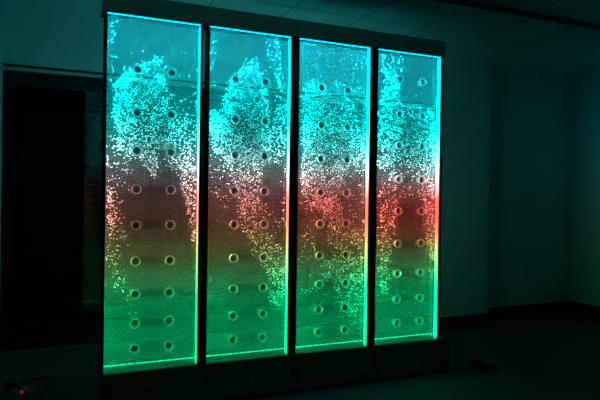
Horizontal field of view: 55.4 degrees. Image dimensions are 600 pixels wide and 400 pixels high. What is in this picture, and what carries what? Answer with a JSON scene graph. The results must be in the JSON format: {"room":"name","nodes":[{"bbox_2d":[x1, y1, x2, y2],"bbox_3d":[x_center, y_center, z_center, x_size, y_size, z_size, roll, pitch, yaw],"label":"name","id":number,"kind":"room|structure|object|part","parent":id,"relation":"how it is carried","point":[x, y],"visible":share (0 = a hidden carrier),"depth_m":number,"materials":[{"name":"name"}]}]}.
{"room":"dark exhibition room","nodes":[
{"label":"dark exhibition room","id":0,"kind":"room"},
{"bbox_2d":[0,0,573,316],"bbox_3d":[-0.461,-0.115,4.964,8.210,2.736,0.630,1,0,-24],"label":"wall","id":1,"kind":"structure","parent":0,"point":[506,211],"depth_m":5.62,"materials":[{"name":"paint"}]},
{"bbox_2d":[0,318,431,375],"bbox_3d":[-0.512,1.179,5.004,3.725,0.145,0.540,1,0,-24],"label":"sill","id":2,"kind":"structure","parent":1,"relation":"attached to","point":[14,364],"depth_m":4.48,"materials":[{"name":"grey tile"}]},
{"bbox_2d":[0,315,432,355],"bbox_3d":[-0.418,1.099,4.792,3.725,0.020,0.102,1,0,-24],"label":"trim","id":3,"kind":"structure","parent":1,"relation":"attached to","point":[59,348],"depth_m":4.52,"materials":[{"name":"grey tile"}]},
{"bbox_2d":[0,71,434,351],"bbox_3d":[-0.424,0.100,4.830,3.725,1.978,0.111,1,0,-24],"label":"window","id":4,"kind":"structure","parent":1,"relation":"in","point":[222,242],"depth_m":4.60,"materials":[{"name":"black glass"}]},
{"bbox_2d":[20,109,419,320],"bbox_3d":[-0.439,0.133,4.881,3.490,1.561,0.006,1,0,-24],"label":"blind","id":5,"kind":"object","parent":4,"relation":"attached to","point":[222,241],"depth_m":4.66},
{"bbox_2d":[2,63,434,108],"bbox_3d":[-0.378,-0.905,4.751,3.725,0.022,0.032,1,0,-24],"label":"trim","id":6,"kind":"structure","parent":1,"relation":"attached to","point":[3,67],"depth_m":4.50,"materials":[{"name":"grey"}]},
{"bbox_2d":[440,301,570,331],"bbox_3d":[2.202,1.213,6.017,2.060,0.140,0.244,1,0,-24],"label":"baseboard","id":7,"kind":"structure","parent":1,"relation":"attached to","point":[452,323],"depth_m":6.12,"materials":[{"name":"grey"}]},
{"bbox_2d":[0,313,599,399],"bbox_3d":[0.799,1.332,2.053,8.210,0.100,7.000,1,0,-24],"label":"floor","id":8,"kind":"structure","parent":0,"point":[549,357],"depth_m":4.16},
{"bbox_2d":[5,380,15,390],"bbox_3d":[-1.895,1.212,3.743,0.060,0.055,0.056,1,0,-24],"label":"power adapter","id":9,"kind":"object","parent":8,"relation":"on","point":[9,384],"visible":0.9,"depth_m":3.72,"materials":[{"name":"black plastic"}]},
{"bbox_2d":[13,386,35,394],"bbox_3d":[-1.772,1.224,3.674,0.130,0.034,0.054,1,0,-31],"label":"power strip","id":10,"kind":"object","parent":8,"relation":"on","point":[31,389],"visible":1,"depth_m":3.66,"materials":[{"name":"grey plastic"}]},
{"bbox_2d":[16,377,55,399],"bbox_3d":[-1.611,1.233,3.651,0.253,0.018,0.735,1,0,-40],"label":"power cable","id":11,"kind":"object","parent":8,"relation":"on","point":[52,378],"visible":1,"depth_m":3.87,"materials":[{"name":"black rubber"}]},
{"bbox_2d":[94,0,205,399],"bbox_3d":[-0.917,0.031,3.497,0.598,2.444,0.274,1,0,-24],"label":"panel","id":12,"kind":"object","parent":8,"relation":"on","point":[172,377],"visible":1,"depth_m":3.40,"materials":[{"name":"glass"}]},
{"bbox_3d":[-1.135,-0.039,3.302,0.016,2.079,0.073,1,0,-24],"label":"post","id":13,"kind":"part","parent":12,"relation":"part of","materials":[{"name":"metal"}]},
{"bbox_2d":[104,357,192,366],"bbox_3d":[-0.894,0.965,3.406,0.518,0.005,0.004,1,0,-24],"label":"light","id":14,"kind":"object","parent":12,"relation":"attached to","point":[187,357],"depth_m":3.41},
{"bbox_2d":[109,13,199,25],"bbox_3d":[-0.859,-1.073,3.394,0.542,0.004,0.005,1,0,-24],"label":"light","id":15,"kind":"object","parent":12,"relation":"on","point":[150,16],"depth_m":3.40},
{"bbox_3d":[-0.850,1.125,3.396,0.495,0.198,0.004,1,0,-24],"label":"door panel","id":16,"kind":"part","parent":12,"relation":"part of","materials":[{"name":"metal"}]},
{"bbox_3d":[-0.624,-0.033,3.527,0.014,2.079,0.073,1,0,-24],"label":"post","id":17,"kind":"part","parent":12,"relation":"part of","materials":[{"name":"metal"}]},
{"bbox_2d":[192,6,295,399],"bbox_3d":[-0.367,0.037,3.738,0.598,2.444,0.274,1,0,-24],"label":"panel","id":18,"kind":"object","parent":8,"relation":"on","point":[233,374],"visible":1,"depth_m":3.64,"materials":[{"name":"glass"}]},
{"bbox_3d":[-0.586,-0.033,3.543,0.016,2.079,0.073,1,0,-24],"label":"post","id":19,"kind":"part","parent":18,"relation":"part of","materials":[{"name":"black metal"}]},
{"bbox_2d":[206,348,283,356],"bbox_3d":[-0.344,0.971,3.647,0.518,0.005,0.004,1,0,-24],"label":"light","id":20,"kind":"object","parent":18,"relation":"attached to","point":[277,348],"depth_m":3.64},
{"bbox_3d":[-0.341,-0.030,3.682,0.544,2.079,0.006,1,0,-24],"label":"pane","id":21,"kind":"part","parent":18,"relation":"part of","materials":[{"name":"glass"}]},
{"bbox_2d":[210,26,290,37],"bbox_3d":[-0.310,-1.067,3.635,0.542,0.004,0.005,1,0,-24],"label":"light","id":22,"kind":"object","parent":18,"relation":"on","point":[234,28],"depth_m":3.63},
{"bbox_3d":[-0.300,1.131,3.637,0.495,0.198,0.004,1,0,-24],"label":"door panel","id":23,"kind":"part","parent":18,"relation":"part of","materials":[{"name":"metal"}]},
{"bbox_3d":[-0.074,-0.027,3.768,0.014,2.079,0.073,1,0,-24],"label":"post","id":24,"kind":"part","parent":18,"relation":"part of","materials":[{"name":"metal"}]},
{"bbox_2d":[277,19,374,391],"bbox_3d":[0.182,0.043,3.979,0.598,2.444,0.274,1,0,-24],"label":"panel","id":25,"kind":"object","parent":8,"relation":"on","point":[345,361],"visible":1,"depth_m":3.88,"materials":[{"name":"glass"}]},
{"bbox_3d":[-0.036,-0.026,3.784,0.016,2.079,0.073,1,0,-24],"label":"post","id":26,"kind":"part","parent":25,"relation":"part of","materials":[{"name":"black metal"}]},
{"bbox_2d":[296,340,362,347],"bbox_3d":[0.205,0.978,3.888,0.518,0.005,0.004,1,0,-24],"label":"light","id":27,"kind":"object","parent":25,"relation":"attached to","point":[356,340],"depth_m":3.89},
{"bbox_3d":[0.232,-0.023,3.870,0.544,2.079,0.006,1,0,-24],"label":"pane","id":28,"kind":"part","parent":25,"relation":"part of","materials":[{"name":"glass"}]},
{"bbox_2d":[302,39,369,48],"bbox_3d":[0.239,-1.060,3.876,0.542,0.004,0.005,1,0,-24],"label":"light","id":29,"kind":"object","parent":25,"relation":"on","point":[330,41],"depth_m":3.88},
{"bbox_3d":[0.249,1.138,3.878,0.495,0.198,0.004,1,0,-24],"label":"door panel","id":30,"kind":"part","parent":25,"relation":"part of","materials":[{"name":"metal"}]},
{"bbox_3d":[0.475,-0.021,4.009,0.014,2.079,0.073,1,0,-24],"label":"post","id":31,"kind":"part","parent":25,"relation":"part of","materials":[{"name":"metal"}]},
{"bbox_2d":[354,31,450,380],"bbox_3d":[0.772,0.050,4.237,0.687,2.444,0.274,1,0,-24],"label":"panel","id":32,"kind":"object","parent":8,"relation":"on","point":[396,355],"visible":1,"depth_m":4.13,"materials":[{"name":"glass"}]},
{"bbox_3d":[0.513,-0.020,4.025,0.016,2.079,0.073,1,0,-24],"label":"post","id":33,"kind":"part","parent":32,"relation":"part of","materials":[{"name":"black metal"}]},
{"bbox_2d":[375,333,433,339],"bbox_3d":[0.754,0.984,4.129,0.518,0.005,0.004,1,0,-24],"label":"light","id":34,"kind":"object","parent":32,"relation":"attached to","point":[425,333],"depth_m":4.14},
{"bbox_2d":[378,49,440,57],"bbox_3d":[0.789,-1.054,4.117,0.542,0.004,0.005,1,0,-24],"label":"light","id":35,"kind":"object","parent":32,"relation":"on","point":[404,51],"depth_m":4.12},
{"bbox_3d":[0.799,1.144,4.119,0.495,0.198,0.004,1,0,-24],"label":"door panel","id":36,"kind":"part","parent":32,"relation":"part of","materials":[{"name":"metal"}]},
{"bbox_3d":[1.025,-0.014,4.250,0.014,2.079,0.073,1,0,-24],"label":"post","id":37,"kind":"part","parent":32,"relation":"part of","materials":[{"name":"metal"}]},
{"bbox_2d":[467,359,498,371],"bbox_3d":[1.393,1.252,4.325,0.225,0.052,0.144,1,0,6],"label":"power cable","id":38,"kind":"object","parent":8,"relation":"on","point":[488,366],"visible":1,"depth_m":4.36,"materials":[{"name":"black rubber"}]},
{"bbox_2d":[170,0,599,73],"bbox_3d":[0.837,-1.554,2.041,8.210,0.200,7.000,1,0,-24],"label":"ceiling","id":39,"kind":"structure","parent":0,"point":[553,35],"depth_m":4.69,"materials":[{"name":"paint"}]},
{"bbox_2d":[571,68,599,306],"bbox_3d":[4.548,-0.069,3.513,0.200,2.787,6.690,1,0,-24],"label":"wall","id":40,"kind":"structure","parent":0,"point":[585,247],"depth_m":6.36,"materials":[{"name":"paint"}]},
{"bbox_2d":[571,301,599,319],"bbox_3d":[4.395,1.253,3.561,0.014,0.140,6.476,1,0,-24],"label":"baseboard","id":41,"kind":"structure","parent":40,"relation":"attached to","point":[591,311],"depth_m":6.34,"materials":[{"name":"grey"}]}
]}

